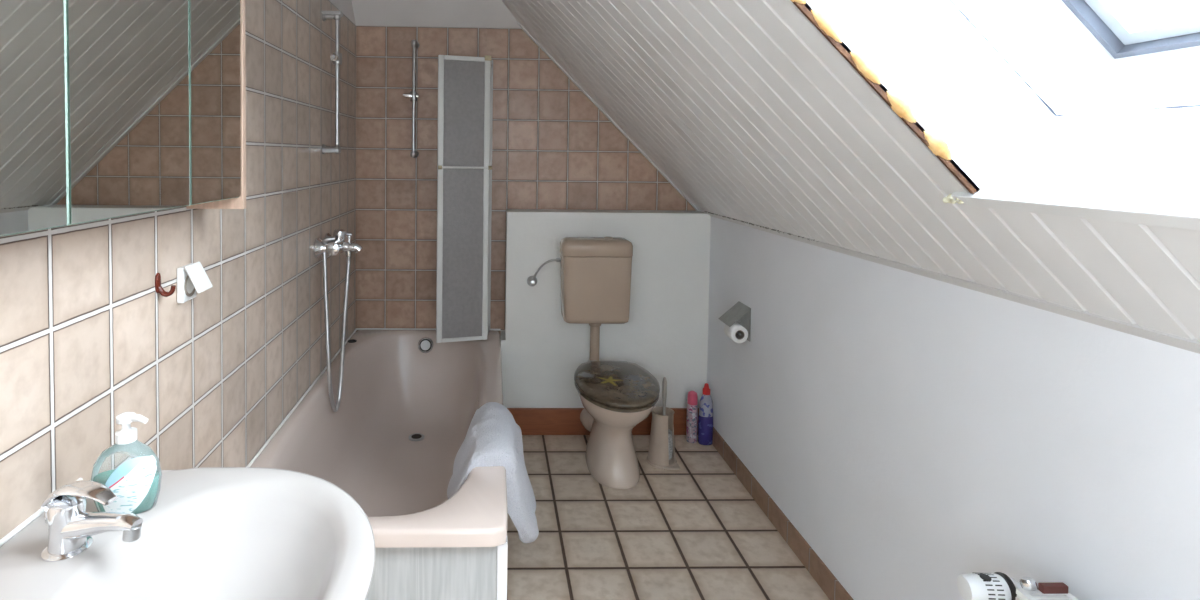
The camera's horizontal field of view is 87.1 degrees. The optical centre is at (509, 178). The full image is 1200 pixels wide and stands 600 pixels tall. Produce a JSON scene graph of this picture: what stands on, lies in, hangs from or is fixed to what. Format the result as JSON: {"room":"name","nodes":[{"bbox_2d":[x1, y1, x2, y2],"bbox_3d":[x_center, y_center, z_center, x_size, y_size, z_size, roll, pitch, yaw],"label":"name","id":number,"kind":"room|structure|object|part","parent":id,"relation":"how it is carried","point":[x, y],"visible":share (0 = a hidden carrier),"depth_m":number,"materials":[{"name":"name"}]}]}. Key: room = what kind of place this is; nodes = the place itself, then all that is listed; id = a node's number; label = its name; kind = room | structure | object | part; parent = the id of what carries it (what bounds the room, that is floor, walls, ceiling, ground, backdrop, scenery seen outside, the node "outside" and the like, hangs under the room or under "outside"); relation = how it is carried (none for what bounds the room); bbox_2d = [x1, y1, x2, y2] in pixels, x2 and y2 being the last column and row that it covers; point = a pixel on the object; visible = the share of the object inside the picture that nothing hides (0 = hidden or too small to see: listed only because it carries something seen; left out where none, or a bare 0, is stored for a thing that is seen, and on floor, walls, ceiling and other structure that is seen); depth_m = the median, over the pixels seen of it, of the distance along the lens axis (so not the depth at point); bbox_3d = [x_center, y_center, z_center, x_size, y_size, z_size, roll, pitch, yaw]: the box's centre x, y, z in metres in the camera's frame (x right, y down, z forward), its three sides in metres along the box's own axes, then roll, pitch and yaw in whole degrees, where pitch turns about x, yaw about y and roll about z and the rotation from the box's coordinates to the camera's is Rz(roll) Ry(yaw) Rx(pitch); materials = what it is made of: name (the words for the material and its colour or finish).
{"room":"bathroom","nodes":[
{"label":"bathroom","id":0,"kind":"room"},
{"bbox_2d":[0,0,355,539],"bbox_3d":[-0.760,0.055,0.550,0.120,2.520,5.375,1,2,-2],"label":"wall","id":1,"kind":"structure","parent":0,"point":[88,339],"depth_m":1.50,"materials":[{"name":"beige tile"}]},
{"bbox_2d":[0,0,245,236],"bbox_3d":[-0.645,-0.272,0.945,0.126,0.713,0.913,1,2,-2],"label":"upper cabinet","id":2,"kind":"object","parent":1,"relation":"attached to","point":[109,109],"visible":1,"depth_m":0.93,"materials":[{"name":"silver metal"}]},
{"bbox_3d":[-0.586,-0.273,0.662,0.009,0.684,0.304,1,2,-2],"label":"door","id":3,"kind":"part","parent":2,"relation":"part of","materials":[{"name":"green mirror"}]},
{"bbox_3d":[-0.579,-0.273,0.662,0.004,0.680,0.298,1,2,-2],"label":"mirror pane","id":4,"kind":"part","parent":2,"relation":"part of","materials":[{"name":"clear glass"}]},
{"bbox_3d":[-0.594,-0.285,0.982,0.009,0.684,0.329,1,2,-2],"label":"door","id":5,"kind":"part","parent":2,"relation":"part of","materials":[{"name":"silver metal"}]},
{"bbox_3d":[-0.587,-0.285,0.982,0.004,0.680,0.324,1,2,-2],"label":"mirror pane","id":6,"kind":"part","parent":2,"relation":"part of","materials":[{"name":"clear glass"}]},
{"bbox_3d":[-0.602,-0.296,1.265,0.009,0.684,0.231,1,2,-2],"label":"door","id":7,"kind":"part","parent":2,"relation":"part of","materials":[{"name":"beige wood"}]},
{"bbox_3d":[-0.595,-0.296,1.265,0.004,0.680,0.226,1,2,-2],"label":"mirror pane","id":8,"kind":"part","parent":2,"relation":"part of","materials":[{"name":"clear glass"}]},
{"bbox_3d":[-0.656,-0.289,1.392,0.126,0.713,0.018,1,2,-2],"label":"panel","id":9,"kind":"part","parent":2,"relation":"part of","materials":[{"name":"silver metal"}]},
{"bbox_2d":[155,273,175,296],"bbox_3d":[-0.704,0.217,1.277,0.038,0.050,0.018,1,2,-2],"label":"wall hook","id":10,"kind":"object","parent":1,"relation":"attached to","point":[158,287],"visible":1,"depth_m":1.27,"materials":[{"name":"brown plastic"}]},
{"bbox_2d":[0,467,374,599],"bbox_3d":[-0.447,0.603,0.797,0.535,0.194,0.572,1,2,-2],"label":"washbasin","id":11,"kind":"object","parent":1,"relation":"attached to","point":[210,533],"visible":0.91,"depth_m":0.93,"materials":[{"name":"white ceramic"}]},
{"bbox_2d":[41,480,142,561],"bbox_3d":[-0.566,0.464,0.851,0.157,0.101,0.058,1,2,5],"label":"tap","id":12,"kind":"object","parent":11,"relation":"on","point":[71,528],"visible":1,"depth_m":0.83,"materials":[{"name":"silver metal"}]},
{"bbox_3d":[-0.581,0.437,0.847,0.106,0.048,0.038,1,2,12],"label":"lever","id":13,"kind":"part","parent":12,"relation":"part of","materials":[{"name":"silver metal"}]},
{"bbox_3d":[-0.551,0.470,0.844,0.122,0.051,0.038,1,2,11],"label":"spout","id":14,"kind":"part","parent":12,"relation":"part of","materials":[{"name":"silver metal"}]},
{"bbox_2d":[91,412,161,513],"bbox_3d":[-0.583,0.433,0.949,0.100,0.153,0.056,1,2,-2],"label":"soap dispenser","id":15,"kind":"object","parent":11,"relation":"on","point":[136,483],"visible":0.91,"depth_m":0.94,"materials":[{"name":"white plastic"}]},
{"bbox_2d":[177,262,212,302],"bbox_3d":[-0.699,0.230,1.386,0.051,0.082,0.064,1,2,-2],"label":"wall socket","id":16,"kind":"object","parent":1,"relation":"attached to","point":[192,277],"visible":1,"depth_m":1.37,"materials":[{"name":"white plastic"}]},
{"bbox_3d":[-0.690,0.219,1.385,0.034,0.060,0.064,1,2,-2],"label":"lid","id":17,"kind":"part","parent":16,"relation":"part of","materials":[{"name":"white plastic"}]},
{"bbox_2d":[322,11,342,153],"bbox_3d":[-0.710,-0.382,2.491,0.075,0.570,0.068,1,2,-2],"label":"shower rail","id":18,"kind":"object","parent":1,"relation":"attached to","point":[336,57],"visible":1,"depth_m":2.49,"materials":[{"name":"silver metal"}]},
{"bbox_3d":[-0.717,-0.113,2.509,0.068,0.021,0.044,1,2,-2],"label":"plate","id":19,"kind":"part","parent":18,"relation":"part of","materials":[{"name":"silver metal"}]},
{"bbox_3d":[-0.707,-0.657,2.489,0.075,0.014,0.050,1,2,-2],"label":"plate","id":20,"kind":"part","parent":18,"relation":"part of","materials":[{"name":"silver metal"}]},
{"bbox_3d":[-0.693,-0.478,2.469,0.028,0.028,0.030,1,2,4],"label":"clamp knob","id":21,"kind":"part","parent":18,"relation":"part of","materials":[{"name":"silver metal"}]},
{"bbox_2d":[313,229,362,411],"bbox_3d":[-0.675,0.547,2.496,0.166,0.691,0.269,1,2,-2],"label":"mixer","id":22,"kind":"object","parent":1,"relation":"attached to","point":[339,243],"visible":1,"depth_m":2.42,"materials":[{"name":"silver metal"}]},
{"bbox_3d":[-0.680,0.228,2.490,0.052,0.054,0.051,1,2,-2],"label":"control knob","id":23,"kind":"part","parent":22,"relation":"part of","materials":[{"name":"silver metal"}]},
{"bbox_3d":[-0.638,0.274,2.496,0.099,0.052,0.042,1,2,-2],"label":"spout","id":24,"kind":"part","parent":22,"relation":"part of","materials":[{"name":"silver metal"}]},
{"bbox_2d":[352,0,519,27],"bbox_3d":[-0.324,-1.005,2.872,0.955,0.560,0.480,1,2,-2],"label":"ceiling","id":25,"kind":"structure","parent":0,"point":[423,13],"depth_m":3.04,"materials":[{"name":"white paint"}]},
{"bbox_2d":[356,25,695,335],"bbox_3d":[0.244,0.237,3.214,2.035,1.981,0.120,1,2,-2],"label":"wall","id":26,"kind":"structure","parent":0,"point":[553,148],"depth_m":3.13,"materials":[{"name":"beige tile"}]},
{"bbox_2d":[403,40,418,157],"bbox_3d":[-0.486,-0.391,3.076,0.077,0.580,0.069,1,2,-2],"label":"shower rail","id":27,"kind":"object","parent":26,"relation":"attached to","point":[413,96],"visible":1,"depth_m":3.05,"materials":[{"name":"silver metal"}]},
{"bbox_3d":[-0.486,-0.404,3.056,0.077,0.027,0.030,1,2,-2],"label":"holder arm","id":28,"kind":"part","parent":27,"relation":"part of","materials":[{"name":"silver metal"}]},
{"bbox_2d":[516,21,699,210],"bbox_3d":[0.258,-0.549,3.110,1.420,1.420,0.030,1,2,-2],"label":"trim","id":29,"kind":"structure","parent":26,"relation":"attached to","point":[517,22],"depth_m":3.12,"materials":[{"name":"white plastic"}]},
{"bbox_2d":[501,209,710,407],"bbox_3d":[0.458,0.698,3.094,1.003,1.074,0.165,1,2,-2],"label":"wall","id":30,"kind":"structure","parent":0,"point":[665,333],"depth_m":3.01,"materials":[{"name":"white paint"}]},
{"bbox_2d":[527,258,560,285],"bbox_3d":[0.160,0.444,2.957,0.168,0.149,0.061,1,2,12],"label":"supply valve","id":31,"kind":"object","parent":30,"relation":"attached to","point":[532,280],"visible":1,"depth_m":2.94,"materials":[{"name":"silver metal"}]},
{"bbox_2d":[560,237,632,360],"bbox_3d":[0.397,0.591,2.923,0.326,0.639,0.163,1,2,-2],"label":"cistern","id":32,"kind":"object","parent":30,"relation":"attached to","point":[595,271],"visible":0.93,"depth_m":2.84,"materials":[{"name":"beige plastic"}]},
{"bbox_3d":[0.398,0.508,2.920,0.322,0.308,0.160,1,2,-2],"label":"tank","id":33,"kind":"part","parent":32,"relation":"part of","materials":[{"name":"beige plastic"}]},
{"bbox_3d":[0.401,0.316,2.913,0.326,0.074,0.163,1,2,-2],"label":"tank lid","id":34,"kind":"part","parent":32,"relation":"part of","materials":[{"name":"beige plastic"}]},
{"bbox_2d":[507,408,698,434],"bbox_3d":[0.451,1.175,3.019,0.994,0.126,0.021,1,2,-2],"label":"baseboard","id":35,"kind":"structure","parent":30,"relation":"attached to","point":[531,421],"depth_m":3.00,"materials":[{"name":"brown wood"}]},
{"bbox_2d":[507,435,829,599],"bbox_3d":[0.151,1.374,0.624,1.975,0.100,5.375,1,2,-2],"label":"floor","id":36,"kind":"structure","parent":0,"point":[694,531],"depth_m":2.20,"materials":[{"name":"tile"}]},
{"bbox_2d":[246,328,507,599],"bbox_3d":[-0.392,1.021,2.317,0.729,0.466,1.694,1,2,-2],"label":"bathtub","id":37,"kind":"object","parent":36,"relation":"on","point":[409,402],"visible":0.79,"depth_m":2.40,"materials":[{"name":"ceramic"}]},
{"bbox_3d":[-0.414,0.818,3.062,0.048,0.048,0.019,1,2,-2],"label":"overflow knob","id":38,"kind":"part","parent":37,"relation":"part of","materials":[{"name":"white plastic"}]},
{"bbox_2d":[436,55,492,342],"bbox_3d":[-0.171,0.093,2.956,0.367,1.351,0.172,-1,3,-45],"label":"screen","id":39,"kind":"object","parent":37,"relation":"on","point":[465,83],"visible":1,"depth_m":2.92,"materials":[{"name":"grey glass"}]},
{"bbox_3d":[-0.105,0.098,3.053,0.004,1.295,0.098,1,2,2],"label":"frosted pane","id":40,"kind":"part","parent":39,"relation":"part of","materials":[{"name":"grey glass"}]},
{"bbox_2d":[447,402,538,542],"bbox_3d":[-0.056,0.934,1.957,0.296,0.365,0.407,1,2,-2],"label":"towel","id":41,"kind":"object","parent":37,"relation":"on","point":[493,437],"visible":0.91,"depth_m":1.86,"materials":[{"name":"white fabric"}]},
{"bbox_2d":[574,361,659,488],"bbox_3d":[0.445,1.039,2.699,0.352,0.422,0.614,1,2,-2],"label":"toilet","id":42,"kind":"object","parent":36,"relation":"on","point":[615,396],"visible":1,"depth_m":2.57,"materials":[{"name":"beige glazed ceramic"},{"name":"cast resin"}]},
{"bbox_3d":[0.447,1.063,2.665,0.328,0.375,0.476,1,2,-2],"label":"bowl","id":43,"kind":"part","parent":42,"relation":"part of","materials":[{"name":"beige ceramic"}]},
{"bbox_3d":[0.449,0.851,2.612,0.352,0.040,0.454,1,2,-2],"label":"lid","id":44,"kind":"part","parent":42,"relation":"part of","materials":[{"name":"plastic"}]},
{"bbox_2d":[646,406,680,469],"bbox_3d":[0.671,1.137,2.747,0.132,0.228,0.141,1,2,-2],"label":"toilet brush holder","id":45,"kind":"object","parent":36,"relation":"on","point":[658,454],"visible":0.95,"depth_m":2.71,"materials":[{"name":"beige plastic"}]},
{"bbox_2d":[662,377,672,459],"bbox_3d":[0.682,1.050,2.740,0.073,0.361,0.073,1,2,-2],"label":"toilet brush","id":46,"kind":"object","parent":45,"relation":"on","point":[664,382],"visible":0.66,"depth_m":2.73,"materials":[{"name":"white plastic"}]},
{"bbox_3d":[0.677,1.050,2.743,0.020,0.361,0.020,1,2,-2],"label":"handle","id":47,"kind":"part","parent":46,"relation":"part of","materials":[{"name":"beige plastic"}]},
{"bbox_2d":[686,391,697,442],"bbox_3d":[0.863,1.125,2.956,0.050,0.239,0.050,1,2,-2],"label":"spray can","id":48,"kind":"object","parent":36,"relation":"on","point":[692,398],"visible":1,"depth_m":2.94,"materials":[{"name":"pink metal"}]},
{"bbox_2d":[698,383,712,444],"bbox_3d":[0.922,1.104,2.935,0.068,0.285,0.050,1,2,-2],"label":"bottle","id":49,"kind":"object","parent":36,"relation":"on","point":[705,419],"visible":1,"depth_m":2.92,"materials":[{"name":"blue plastic"}]},
{"bbox_2d":[502,0,1199,341],"bbox_3d":[0.329,-0.463,0.783,1.459,1.459,4.689,1,2,-2],"label":"ceiling","id":50,"kind":"structure","parent":0,"point":[744,106],"depth_m":1.40,"materials":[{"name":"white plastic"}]},
{"bbox_2d":[789,0,1199,209],"bbox_3d":[0.570,-0.502,0.664,1.101,1.101,0.815,1,2,-2],"label":"window","id":51,"kind":"structure","parent":50,"relation":"attached to","point":[1083,100],"depth_m":1.06,"materials":[{"name":"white glass"}]},
{"bbox_2d":[791,0,976,193],"bbox_3d":[0.462,-0.321,1.048,0.687,0.687,0.015,1,2,-2],"label":"strip","id":52,"kind":"object","parent":51,"relation":"attached to","point":[897,103],"visible":1,"depth_m":1.06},
{"bbox_3d":[0.687,-0.616,0.663,0.870,0.870,0.815,1,2,-2],"label":"frame","id":53,"kind":"part","parent":51,"relation":"part of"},
{"bbox_3d":[0.690,-0.619,0.663,0.805,0.805,0.751,1,2,-2],"label":"sash","id":54,"kind":"part","parent":51,"relation":"part of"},
{"bbox_3d":[0.690,-0.619,0.663,0.754,0.754,0.715,1,2,-2],"label":"pane","id":55,"kind":"part","parent":51,"relation":"part of","materials":[{"name":"clear glass"}]},
{"bbox_2d":[951,192,1199,230],"bbox_3d":[0.816,0.050,0.704,0.025,0.025,0.840,1,2,-2],"label":"trim","id":56,"kind":"structure","parent":50,"relation":"attached to","point":[1182,218],"depth_m":0.86,"materials":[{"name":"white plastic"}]},
{"bbox_2d":[943,194,963,203],"bbox_3d":[0.799,0.037,1.125,0.019,0.018,0.046,1,2,-2],"label":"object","id":57,"kind":"object","parent":56,"relation":"attached to","point":[949,199],"visible":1,"depth_m":1.12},
{"bbox_2d":[707,216,1199,599],"bbox_3d":[1.085,0.800,0.627,0.120,1.068,5.375,1,2,-2],"label":"wall","id":58,"kind":"structure","parent":0,"point":[919,433],"depth_m":1.44,"materials":[{"name":"white paint"}]},
{"bbox_2d":[719,301,750,341],"bbox_3d":[0.931,0.591,2.574,0.087,0.137,0.159,1,2,-2],"label":"holder","id":59,"kind":"object","parent":58,"relation":"attached to","point":[740,313],"visible":0.91,"depth_m":2.57,"materials":[{"name":"grey metal"}]},
{"bbox_2d":[724,322,747,342],"bbox_3d":[0.920,0.625,2.541,0.069,0.069,0.081,1,2,-2],"label":"toilet roll","id":60,"kind":"object","parent":59,"relation":"hanging from","point":[731,332],"visible":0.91,"depth_m":2.50,"materials":[{"name":"white paper"}]},
{"bbox_3d":[0.973,0.591,2.590,0.004,0.137,0.121,1,2,-2],"label":"plate","id":61,"kind":"part","parent":59,"relation":"part of","materials":[{"name":"grey metal"}]},
{"bbox_2d":[712,427,852,599],"bbox_3d":[1.017,1.298,0.561,0.009,0.078,4.970,1,2,-2],"label":"baseboard","id":62,"kind":"structure","parent":58,"relation":"attached to","point":[815,566],"depth_m":2.20,"materials":[{"name":"wood"}]},
{"bbox_2d":[704,211,1199,353],"bbox_3d":[1.031,0.267,0.548,0.034,0.034,5.020,1,2,-2],"label":"trim","id":63,"kind":"structure","parent":58,"relation":"attached to","point":[1193,345],"depth_m":1.24,"materials":[{"name":"white wood"}]},
{"bbox_2d":[1009,576,1078,599],"bbox_3d":[0.962,1.025,0.746,0.115,0.608,0.862,1,2,-2],"label":"radiator","id":64,"kind":"object","parent":58,"relation":"attached to","point":[1027,589],"visible":0.9,"depth_m":1.09,"materials":[{"name":"white metal"}]},
{"bbox_2d":[957,572,1016,599],"bbox_3d":[0.882,0.760,1.154,0.081,0.056,0.057,1,2,-2],"label":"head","id":65,"kind":"object","parent":64,"relation":"attached to","point":[997,585],"visible":0.99,"depth_m":1.14},
{"bbox_2d":[1016,589,1078,599],"bbox_3d":[0.952,0.747,0.707,0.087,0.009,0.805,1,2,-2],"label":"grille","id":66,"kind":"object","parent":64,"relation":"attached to","point":[1022,594],"depth_m":1.09,"materials":[{"name":"white"}]}
]}

